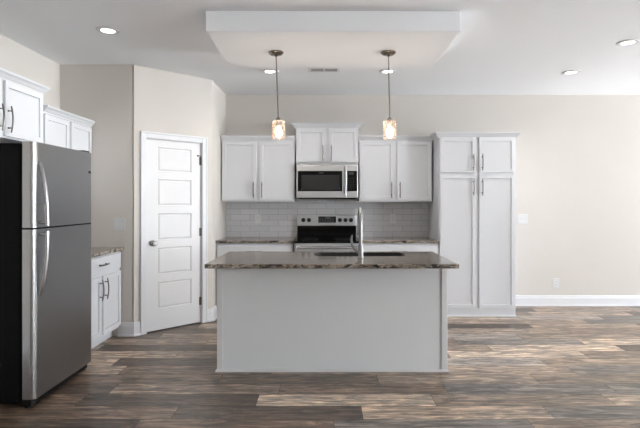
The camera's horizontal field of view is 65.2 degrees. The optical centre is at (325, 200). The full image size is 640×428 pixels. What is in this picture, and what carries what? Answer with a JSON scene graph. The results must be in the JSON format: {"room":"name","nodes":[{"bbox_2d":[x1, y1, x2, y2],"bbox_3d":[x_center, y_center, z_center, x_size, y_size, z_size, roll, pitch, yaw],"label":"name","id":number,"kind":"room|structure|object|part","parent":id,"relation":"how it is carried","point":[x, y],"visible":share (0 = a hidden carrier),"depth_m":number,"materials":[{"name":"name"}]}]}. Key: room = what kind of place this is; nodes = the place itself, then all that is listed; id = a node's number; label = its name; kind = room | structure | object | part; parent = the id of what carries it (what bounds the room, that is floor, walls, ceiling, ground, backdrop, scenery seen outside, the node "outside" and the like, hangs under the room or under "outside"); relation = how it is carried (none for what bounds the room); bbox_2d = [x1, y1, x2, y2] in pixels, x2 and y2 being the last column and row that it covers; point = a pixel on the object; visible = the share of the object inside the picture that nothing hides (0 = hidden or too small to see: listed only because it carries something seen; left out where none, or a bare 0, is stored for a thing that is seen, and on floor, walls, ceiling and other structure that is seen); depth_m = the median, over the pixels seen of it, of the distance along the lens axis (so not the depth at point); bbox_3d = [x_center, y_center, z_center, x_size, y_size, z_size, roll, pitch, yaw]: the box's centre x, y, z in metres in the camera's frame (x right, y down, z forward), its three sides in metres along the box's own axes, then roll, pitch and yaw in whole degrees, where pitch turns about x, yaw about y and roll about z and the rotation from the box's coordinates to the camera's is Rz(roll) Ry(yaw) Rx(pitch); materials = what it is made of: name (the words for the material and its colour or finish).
{"room":"kitchen","nodes":[
{"label":"kitchen","id":0,"kind":"room"},
{"bbox_2d":[0,34,59,108],"bbox_3d":[-2.777,-0.007,0.910,0.120,2.774,11.320,0,0,0],"label":"wall","id":1,"kind":"structure","parent":0,"point":[16,58],"depth_m":4.63,"materials":[{"name":"paint"}]},
{"bbox_2d":[0,67,50,142],"bbox_3d":[-2.528,-0.719,3.700,0.373,0.494,1.156,0,0,0],"label":"upper cabinet","id":2,"kind":"object","parent":1,"relation":"attached to","point":[21,98],"visible":0.95,"depth_m":3.92,"materials":[{"name":"white paint"}]},
{"bbox_3d":[-2.394,-0.691,3.433,0.020,0.410,0.494,0,0,0],"label":"door","id":3,"kind":"part","parent":2,"relation":"part of","materials":[{"name":"white paint"}]},
{"bbox_3d":[-2.363,-0.612,3.648,0.042,0.202,0.015,0,0,0],"label":"handle","id":4,"kind":"part","parent":2,"relation":"part of","materials":[{"name":"silver metal"}]},
{"bbox_3d":[-2.363,-0.612,3.752,0.042,0.202,0.015,0,0,0],"label":"handle","id":5,"kind":"part","parent":2,"relation":"part of","materials":[{"name":"silver metal"}]},
{"bbox_3d":[-2.394,-0.691,3.967,0.020,0.410,0.494,0,0,0],"label":"door","id":6,"kind":"part","parent":2,"relation":"part of","materials":[{"name":"white paint"}]},
{"bbox_3d":[-2.535,-0.933,3.700,0.360,0.066,1.156,0,0,0],"label":"crown molding","id":7,"kind":"part","parent":2,"relation":"part of","materials":[{"name":"white paint"}]},
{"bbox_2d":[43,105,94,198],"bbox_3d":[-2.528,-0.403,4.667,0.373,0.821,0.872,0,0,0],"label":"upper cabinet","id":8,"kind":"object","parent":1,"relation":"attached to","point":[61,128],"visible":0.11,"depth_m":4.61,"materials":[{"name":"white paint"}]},
{"bbox_3d":[-2.394,-0.379,4.446,0.020,0.722,0.402,0,0,0],"label":"door","id":9,"kind":"part","parent":8,"relation":"part of","materials":[{"name":"white paint"}]},
{"bbox_3d":[-2.380,-0.780,4.667,0.050,0.066,0.872,0,0,0],"label":"crown molding","id":10,"kind":"part","parent":8,"relation":"part of","materials":[{"name":"white paint"}]},
{"bbox_3d":[-2.394,-0.379,4.888,0.020,0.722,0.402,0,0,0],"label":"door","id":11,"kind":"part","parent":8,"relation":"part of","materials":[{"name":"white paint"}]},
{"bbox_2d":[60,65,132,335],"bbox_3d":[-2.349,-0.007,5.157,0.736,2.774,0.100,0,0,0],"label":"wall","id":12,"kind":"structure","parent":0,"point":[102,94],"depth_m":5.11,"materials":[{"name":"paint"}]},
{"bbox_2d":[113,218,124,229],"bbox_3d":[-2.112,0.238,5.099,0.122,0.124,0.016,0,0,0],"label":"light switch","id":13,"kind":"object","parent":12,"relation":"attached to","point":[118,223],"visible":1,"depth_m":5.10,"materials":[{"name":"white plastic"}]},
{"bbox_2d":[117,321,140,336],"bbox_3d":[-2.007,1.308,5.098,0.230,0.139,0.066,0,0,-12],"label":"baseboard","id":14,"kind":"structure","parent":12,"relation":"attached to","point":[126,329],"depth_m":5.09,"materials":[{"name":"white paint"}]},
{"bbox_2d":[133,65,211,321],"bbox_3d":[-1.672,-0.007,5.467,0.918,2.774,0.100,0,0,-45],"label":"wall","id":15,"kind":"structure","parent":0,"point":[168,102],"depth_m":5.33,"materials":[{"name":"paint"}]},
{"bbox_2d":[140,131,207,334],"bbox_3d":[-1.653,0.329,5.446,0.156,2.103,0.786,0,0,45],"label":"door","id":16,"kind":"structure","parent":15,"relation":"in","point":[173,167],"depth_m":5.43,"materials":[{"name":"white paint"}]},
{"bbox_3d":[-1.802,0.445,5.235,0.064,0.064,0.068,0,0,-45],"label":"knob","id":17,"kind":"part","parent":16,"relation":"part of","materials":[{"name":"silver metal"}]},
{"bbox_2d":[212,80,225,307],"bbox_3d":[-1.362,-0.007,6.163,0.100,2.774,0.813,0,0,0],"label":"wall","id":18,"kind":"structure","parent":0,"point":[218,96],"depth_m":6.05,"materials":[{"name":"paint"}]},
{"bbox_2d":[208,305,216,321],"bbox_3d":[-1.302,1.308,5.820,0.069,0.139,0.272,0,0,11],"label":"baseboard","id":19,"kind":"structure","parent":18,"relation":"attached to","point":[212,313],"depth_m":5.74,"materials":[{"name":"white paint"}]},
{"bbox_2d":[0,306,639,427],"bbox_3d":[3.142,1.430,0.910,11.957,0.100,11.560,0,0,0],"label":"floor","id":20,"kind":"structure","parent":0,"point":[542,366],"depth_m":3.72,"materials":[{"name":"brown wood"}]},
{"bbox_2d":[0,141,90,408],"bbox_3d":[-2.268,0.484,3.724,0.814,1.789,0.823,0,0,0],"label":"refrigerator","id":21,"kind":"object","parent":20,"relation":"on","point":[45,189],"visible":1,"depth_m":3.37,"materials":[{"name":"silver metal"}]},
{"bbox_3d":[-1.898,-0.049,3.362,0.075,0.428,0.030,0,0,0],"label":"handle","id":22,"kind":"part","parent":21,"relation":"part of","materials":[{"name":"silver metal"}]},
{"bbox_3d":[-1.898,0.420,3.362,0.075,0.436,0.030,0,0,0],"label":"handle","id":23,"kind":"part","parent":21,"relation":"part of","materials":[{"name":"silver metal"}]},
{"bbox_3d":[-1.971,-0.108,3.724,0.082,0.573,0.823,0,0,0],"label":"freezer door","id":24,"kind":"part","parent":21,"relation":"part of","materials":[{"name":"silver metal"}]},
{"bbox_3d":[-1.971,0.754,3.724,0.082,1.128,0.823,0,0,0],"label":"door","id":25,"kind":"part","parent":21,"relation":"part of","materials":[{"name":"silver metal"}]},
{"bbox_2d":[91,251,120,348],"bbox_3d":[-2.379,0.941,4.667,0.671,0.874,0.872,0,0,0],"label":"base cabinet","id":26,"kind":"object","parent":20,"relation":"on","point":[105,269],"visible":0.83,"depth_m":4.75,"materials":[{"name":"white paint"}]},
{"bbox_3d":[-2.096,0.980,4.446,0.020,0.550,0.402,0,0,0],"label":"door","id":27,"kind":"part","parent":26,"relation":"part of","materials":[{"name":"white paint"}]},
{"bbox_3d":[-2.065,0.825,4.615,0.042,0.202,0.015,0,0,0],"label":"handle","id":28,"kind":"part","parent":26,"relation":"part of","materials":[{"name":"silver metal"}]},
{"bbox_3d":[-2.096,0.599,4.667,0.020,0.153,0.844,0,0,0],"label":"drawer","id":29,"kind":"part","parent":26,"relation":"part of","materials":[{"name":"white paint"}]},
{"bbox_3d":[-2.065,0.825,4.719,0.042,0.202,0.015,0,0,0],"label":"handle","id":30,"kind":"part","parent":26,"relation":"part of","materials":[{"name":"silver metal"}]},
{"bbox_2d":[91,247,123,257],"bbox_3d":[-2.389,0.486,4.668,0.653,0.032,0.874,0,0,0],"label":"countertop","id":31,"kind":"structure","parent":26,"relation":"on","point":[95,251],"depth_m":4.82,"materials":[{"name":"stone"}]},
{"bbox_3d":[-2.096,0.980,4.888,0.020,0.550,0.402,0,0,0],"label":"door","id":32,"kind":"part","parent":26,"relation":"part of","materials":[{"name":"white paint"}]},
{"bbox_2d":[216,243,294,304],"bbox_3d":[-0.850,0.941,6.231,0.916,0.874,0.669,0,0,0],"label":"base cabinet","id":33,"kind":"object","parent":20,"relation":"on","point":[221,248],"visible":0.27,"depth_m":5.94,"materials":[{"name":"white paint"}]},
{"bbox_3d":[-0.850,0.603,5.949,0.888,0.155,0.020,0,0,0],"label":"drawer","id":34,"kind":"part","parent":33,"relation":"part of","materials":[{"name":"white paint"}]},
{"bbox_2d":[216,237,296,242],"bbox_3d":[-0.848,0.486,6.249,0.924,0.032,0.638,0,0,0],"label":"countertop","id":35,"kind":"structure","parent":33,"relation":"on","point":[225,239],"depth_m":5.95,"materials":[{"name":"stone"}]},
{"bbox_2d":[294,215,358,251],"bbox_3d":[0.009,0.781,6.195,0.764,1.193,0.718,0,0,0],"label":"range","id":36,"kind":"object","parent":20,"relation":"on","point":[315,233],"visible":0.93,"depth_m":6.48,"materials":[{"name":"silver metal"}]},
{"bbox_3d":[0.009,0.844,5.915,0.762,0.652,0.036,0,0,0],"label":"oven door","id":37,"kind":"part","parent":36,"relation":"part of","materials":[{"name":"silver metal"}]},
{"bbox_2d":[294,238,358,242],"bbox_3d":[0.009,0.487,6.196,0.762,0.027,0.577,0,0,0],"label":"cooktop","id":38,"kind":"object","parent":36,"relation":"in","point":[299,240],"depth_m":6.00,"materials":[{"name":"grey glass"}]},
{"bbox_3d":[0.009,0.253,6.515,0.764,0.136,0.078,0,0,0],"label":"control panel","id":39,"kind":"part","parent":36,"relation":"part of","materials":[{"name":"silver metal"}]},
{"bbox_3d":[0.009,0.545,5.867,0.722,0.027,0.061,0,0,0],"label":"handle","id":40,"kind":"part","parent":36,"relation":"part of","materials":[{"name":"silver metal"}]},
{"bbox_3d":[0.009,0.509,5.920,0.762,0.014,0.030,0,0,0],"label":"rail","id":41,"kind":"part","parent":36,"relation":"part of","materials":[{"name":"silver metal"}]},
{"bbox_2d":[215,269,448,371],"bbox_3d":[0.050,0.941,4.336,1.884,0.874,0.626,0,0,0],"label":"kitchen island","id":42,"kind":"object","parent":20,"relation":"on","point":[269,320],"visible":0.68,"depth_m":4.05,"materials":[{"name":"white paint"}]},
{"bbox_3d":[-0.857,0.940,4.058,0.046,0.874,0.046,0,0,0],"label":"corner trim","id":43,"kind":"part","parent":42,"relation":"part of","materials":[{"name":"white paint"}]},
{"bbox_2d":[204,252,458,268],"bbox_3d":[0.043,0.486,4.186,1.893,0.032,0.939,0,0,0],"label":"island countertop","id":44,"kind":"structure","parent":42,"relation":"on","point":[229,260],"depth_m":3.88,"materials":[{"name":"stone"}]},
{"bbox_2d":[350,207,363,257],"bbox_3d":[0.258,0.262,4.226,0.113,0.416,0.236,0,0,0],"label":"kitchen faucet","id":45,"kind":"object","parent":44,"relation":"on","point":[359,251],"visible":1,"depth_m":4.12,"materials":[{"name":"silver metal"}]},
{"bbox_3d":[0.242,0.360,4.133,0.083,0.162,0.028,0,0,-3],"label":"lever","id":46,"kind":"part","parent":45,"relation":"part of","materials":[{"name":"silver metal"}]},
{"bbox_3d":[0.287,0.207,4.230,0.027,0.306,0.216,0,0,0],"label":"spout","id":47,"kind":"part","parent":45,"relation":"part of","materials":[{"name":"silver metal"}]},
{"bbox_2d":[314,253,404,255],"bbox_3d":[0.292,0.594,4.420,0.792,0.241,0.327,0,0,0],"label":"sink","id":48,"kind":"object","parent":44,"relation":"in","point":[315,254],"visible":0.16,"depth_m":4.58,"materials":[{"name":"black"}]},
{"bbox_3d":[0.050,1.369,4.316,1.884,0.018,0.587,0,0,0],"label":"shoe molding","id":49,"kind":"part","parent":42,"relation":"part of","materials":[{"name":"white paint"}]},
{"bbox_3d":[0.957,0.940,4.058,0.046,0.874,0.046,0,0,0],"label":"corner trim","id":50,"kind":"part","parent":42,"relation":"part of","materials":[{"name":"white paint"}]},
{"bbox_2d":[362,243,437,253],"bbox_3d":[0.871,0.941,6.231,0.937,0.874,0.669,0,0,0],"label":"base cabinet","id":51,"kind":"object","parent":20,"relation":"on","point":[367,247],"visible":0.2,"depth_m":5.94,"materials":[{"name":"white paint"}]},
{"bbox_2d":[356,237,438,242],"bbox_3d":[0.870,0.486,6.249,0.940,0.032,0.638,0,0,0],"label":"countertop","id":52,"kind":"structure","parent":51,"relation":"on","point":[364,239],"depth_m":5.95,"materials":[{"name":"stone"}]},
{"bbox_2d":[428,132,521,316],"bbox_3d":[1.802,0.280,6.231,1.018,2.196,0.669,0,0,0],"label":"pantry cabinet","id":53,"kind":"object","parent":20,"relation":"on","point":[472,208],"visible":0.95,"depth_m":5.95,"materials":[{"name":"white paint"}]},
{"bbox_3d":[1.569,-0.547,5.949,0.425,0.410,0.020,0,0,0],"label":"door","id":54,"kind":"part","parent":53,"relation":"part of","materials":[{"name":"white paint"}]},
{"bbox_3d":[1.569,0.480,5.949,0.425,1.587,0.020,0,0,0],"label":"door","id":55,"kind":"part","parent":53,"relation":"part of","materials":[{"name":"white paint"}]},
{"bbox_3d":[1.802,-0.785,6.238,1.018,0.066,0.656,0,0,0],"label":"crown molding","id":56,"kind":"part","parent":53,"relation":"part of","materials":[{"name":"white paint"}]},
{"bbox_3d":[1.807,1.369,6.261,0.928,0.018,0.610,0,0,0],"label":"shoe molding","id":57,"kind":"part","parent":53,"relation":"part of","materials":[{"name":"white paint"}]},
{"bbox_3d":[2.034,-0.547,5.949,0.425,0.410,0.020,0,0,0],"label":"door","id":58,"kind":"part","parent":53,"relation":"part of","materials":[{"name":"white paint"}]},
{"bbox_3d":[2.034,0.480,5.949,0.425,1.587,0.020,0,0,0],"label":"door","id":59,"kind":"part","parent":53,"relation":"part of","materials":[{"name":"white paint"}]},
{"bbox_2d":[0,0,639,94],"bbox_3d":[3.142,-1.444,0.910,11.957,0.100,11.560,0,0,0],"label":"ceiling","id":60,"kind":"structure","parent":0,"point":[501,47],"depth_m":4.45,"materials":[{"name":"white paint"}]},
{"bbox_2d":[95,26,119,34],"bbox_3d":[-1.777,-1.388,4.076,0.188,0.011,0.188,0,0,0],"label":"recessed light","id":61,"kind":"object","parent":60,"relation":"in","point":[102,29],"visible":1,"depth_m":4.06,"materials":[{"name":"white paint"}]},
{"bbox_2d":[261,69,278,73],"bbox_3d":[-0.600,-1.388,5.360,0.188,0.011,0.188,0,0,0],"label":"recessed light","id":62,"kind":"object","parent":60,"relation":"in","point":[267,71],"visible":0.96,"depth_m":5.35,"materials":[{"name":"white plastic"}]},
{"bbox_2d":[308,68,339,71],"bbox_3d":[-0.020,-1.390,5.300,0.330,0.008,0.150,0,0,0],"label":"ceiling vent","id":63,"kind":"object","parent":60,"relation":"in","point":[309,69],"visible":1,"depth_m":5.27,"materials":[{"name":"white metal"}]},
{"bbox_2d":[206,11,460,66],"bbox_3d":[0.052,-1.324,4.162,1.871,0.160,0.987,0,0,0],"label":"ceiling","id":64,"kind":"structure","parent":60,"relation":"attached to","point":[244,38],"depth_m":3.76,"materials":[{"name":"white paint"}]},
{"bbox_2d":[268,50,283,136],"bbox_3d":[-0.408,-0.879,4.169,0.144,0.729,0.126,0,0,-11],"label":"pendant light","id":65,"kind":"object","parent":64,"relation":"hanging from","point":[278,132],"visible":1,"depth_m":4.15,"materials":[{"name":"white glass"}]},
{"bbox_3d":[-0.407,-0.944,4.167,0.010,0.520,0.010,-2,0,0],"label":"rod","id":66,"kind":"part","parent":65,"relation":"part of","materials":[{"name":"silver metal"}]},
{"bbox_2d":[275,117,281,126],"bbox_3d":[-0.397,-0.660,4.167,0.058,0.079,0.058,-2,0,0],"label":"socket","id":67,"kind":"object","parent":65,"relation":"attached to","point":[278,120],"depth_m":4.15,"materials":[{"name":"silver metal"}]},
{"bbox_3d":[-0.394,-0.580,4.167,0.062,0.093,0.062,-2,0,0],"label":"bulb","id":68,"kind":"part","parent":65,"relation":"part of","materials":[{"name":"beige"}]},
{"bbox_2d":[381,50,395,136],"bbox_3d":[0.527,-0.879,4.167,0.126,0.726,0.126,-1,0,0],"label":"pendant light","id":69,"kind":"object","parent":64,"relation":"hanging from","point":[388,53],"visible":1,"depth_m":4.15,"materials":[{"name":"beige glass"}]},
{"bbox_3d":[0.525,-0.944,4.167,0.010,0.520,0.010,-1,0,0],"label":"rod","id":70,"kind":"part","parent":69,"relation":"part of","materials":[{"name":"silver metal"}]},
{"bbox_2d":[386,117,392,126],"bbox_3d":[0.530,-0.660,4.167,0.058,0.079,0.058,-1,0,0],"label":"socket","id":71,"kind":"object","parent":69,"relation":"attached to","point":[389,120],"depth_m":4.15,"materials":[{"name":"silver metal"}]},
{"bbox_3d":[0.532,-0.580,4.167,0.062,0.093,0.062,-1,0,0],"label":"bulb","id":72,"kind":"part","parent":69,"relation":"part of","materials":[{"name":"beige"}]},
{"bbox_2d":[379,69,396,73],"bbox_3d":[0.662,-1.388,5.360,0.188,0.011,0.188,0,0,0],"label":"recessed light","id":73,"kind":"object","parent":60,"relation":"in","point":[384,71],"visible":0.9,"depth_m":5.34,"materials":[{"name":"white plastic"}]},
{"bbox_2d":[562,70,580,74],"bbox_3d":[2.648,-1.388,5.400,0.188,0.011,0.188,0,0,0],"label":"recessed light","id":74,"kind":"object","parent":60,"relation":"in","point":[568,72],"visible":1,"depth_m":5.39,"materials":[{"name":"white plastic"}]},
{"bbox_2d":[616,39,639,45],"bbox_3d":[2.650,-1.388,4.386,0.188,0.011,0.188,0,0,0],"label":"recessed light","id":75,"kind":"object","parent":60,"relation":"in","point":[627,42],"visible":1,"depth_m":4.38,"materials":[{"name":"white plastic"}]},
{"bbox_2d":[226,95,639,294],"bbox_3d":[3.142,-0.007,6.630,11.957,2.774,0.120,0,0,0],"label":"wall","id":76,"kind":"structure","parent":0,"point":[578,156],"depth_m":6.57,"materials":[{"name":"paint"}]},
{"bbox_2d":[221,135,295,201],"bbox_3d":[-0.847,-0.403,6.371,0.912,0.821,0.393,0,0,0],"label":"upper cabinet","id":77,"kind":"object","parent":76,"relation":"attached to","point":[255,168],"visible":1,"depth_m":6.23,"materials":[{"name":"white paint"}]},
{"bbox_3d":[-1.078,-0.379,6.227,0.422,0.722,0.020,0,0,0],"label":"door","id":78,"kind":"part","parent":77,"relation":"part of","materials":[{"name":"white paint"}]},
{"bbox_3d":[-0.847,-0.780,6.213,0.912,0.066,0.050,0,0,0],"label":"crown molding","id":79,"kind":"part","parent":77,"relation":"part of","materials":[{"name":"white paint"}]},
{"bbox_3d":[-0.616,-0.379,6.227,0.422,0.722,0.020,0,0,0],"label":"door","id":80,"kind":"part","parent":77,"relation":"part of","materials":[{"name":"white paint"}]},
{"bbox_2d":[226,200,427,236],"bbox_3d":[0.015,0.227,6.565,2.652,0.484,0.010,0,0,0],"label":"tile backsplash","id":81,"kind":"structure","parent":76,"relation":"attached to","point":[278,219],"depth_m":6.56,"materials":[{"name":"white tile"}]},
{"bbox_2d":[255,214,260,222],"bbox_3d":[-0.892,0.233,6.555,0.075,0.118,0.008,0,0,0],"label":"wall outlet","id":82,"kind":"object","parent":81,"relation":"attached to","point":[257,216],"visible":1,"depth_m":6.55,"materials":[{"name":"white plastic"}]},
{"bbox_2d":[390,214,395,222],"bbox_3d":[0.878,0.233,6.555,0.075,0.118,0.008,0,0,0],"label":"wall outlet","id":83,"kind":"object","parent":81,"relation":"attached to","point":[392,216],"visible":1,"depth_m":6.55,"materials":[{"name":"white plastic"}]},
{"bbox_2d":[292,123,362,162],"bbox_3d":[0.015,-0.719,6.368,0.880,0.494,0.399,0,0,0],"label":"upper cabinet","id":84,"kind":"object","parent":76,"relation":"attached to","point":[315,142],"visible":0.93,"depth_m":6.22,"materials":[{"name":"white paint"}]},
{"bbox_3d":[-0.183,-0.691,6.221,0.356,0.410,0.020,0,0,0],"label":"door","id":85,"kind":"part","parent":84,"relation":"part of","materials":[{"name":"white paint"}]},
{"bbox_2d":[296,163,357,198],"bbox_3d":[0.015,-0.246,6.332,0.758,0.444,0.452,0,0,0],"label":"microwave","id":86,"kind":"object","parent":84,"relation":"attached to","point":[313,180],"visible":1,"depth_m":6.16,"materials":[{"name":"silver metal"}]},
{"bbox_3d":[0.231,-0.260,6.134,0.025,0.340,0.056,0,0,0],"label":"handle","id":87,"kind":"part","parent":86,"relation":"part of","materials":[{"name":"silver metal"}]},
{"bbox_3d":[0.327,-0.240,6.173,0.134,0.405,0.025,0,0,0],"label":"control panel","id":88,"kind":"part","parent":86,"relation":"part of","materials":[{"name":"silver metal"}]},
{"bbox_3d":[0.015,-0.933,6.375,0.880,0.066,0.386,0,0,0],"label":"crown molding","id":89,"kind":"part","parent":84,"relation":"part of","materials":[{"name":"white paint"}]},
{"bbox_3d":[0.212,-0.691,6.221,0.356,0.410,0.020,0,0,0],"label":"door","id":90,"kind":"part","parent":84,"relation":"part of","materials":[{"name":"white paint"}]},
{"bbox_2d":[357,135,432,201],"bbox_3d":[0.867,-0.403,6.371,0.912,0.821,0.393,0,0,0],"label":"upper cabinet","id":91,"kind":"object","parent":76,"relation":"attached to","point":[396,168],"visible":0.99,"depth_m":6.23,"materials":[{"name":"white paint"}]},
{"bbox_3d":[0.636,-0.379,6.227,0.422,0.722,0.020,0,0,0],"label":"door","id":92,"kind":"part","parent":91,"relation":"part of","materials":[{"name":"white paint"}]},
{"bbox_3d":[0.867,-0.780,6.213,0.912,0.066,0.050,0,0,0],"label":"crown molding","id":93,"kind":"part","parent":91,"relation":"part of","materials":[{"name":"white paint"}]},
{"bbox_3d":[1.098,-0.379,6.227,0.422,0.722,0.020,0,0,0],"label":"door","id":94,"kind":"part","parent":91,"relation":"part of","materials":[{"name":"white paint"}]},
{"bbox_2d":[518,214,527,223],"bbox_3d":[2.585,0.235,6.562,0.128,0.124,0.016,0,0,0],"label":"light switch","id":95,"kind":"object","parent":76,"relation":"attached to","point":[522,218],"visible":1,"depth_m":6.56,"materials":[{"name":"white plastic"}]},
{"bbox_2d":[553,278,558,287],"bbox_3d":[3.020,1.078,6.565,0.085,0.125,0.008,0,0,0],"label":"wall outlet","id":96,"kind":"object","parent":76,"relation":"attached to","point":[555,280],"visible":1,"depth_m":6.56,"materials":[{"name":"white plastic"}]},
{"bbox_2d":[516,295,639,305],"bbox_3d":[5.633,1.308,6.555,6.735,0.139,0.030,0,0,0],"label":"baseboard","id":97,"kind":"structure","parent":76,"relation":"attached to","point":[521,300],"depth_m":6.55,"materials":[{"name":"white paint"}]}
]}

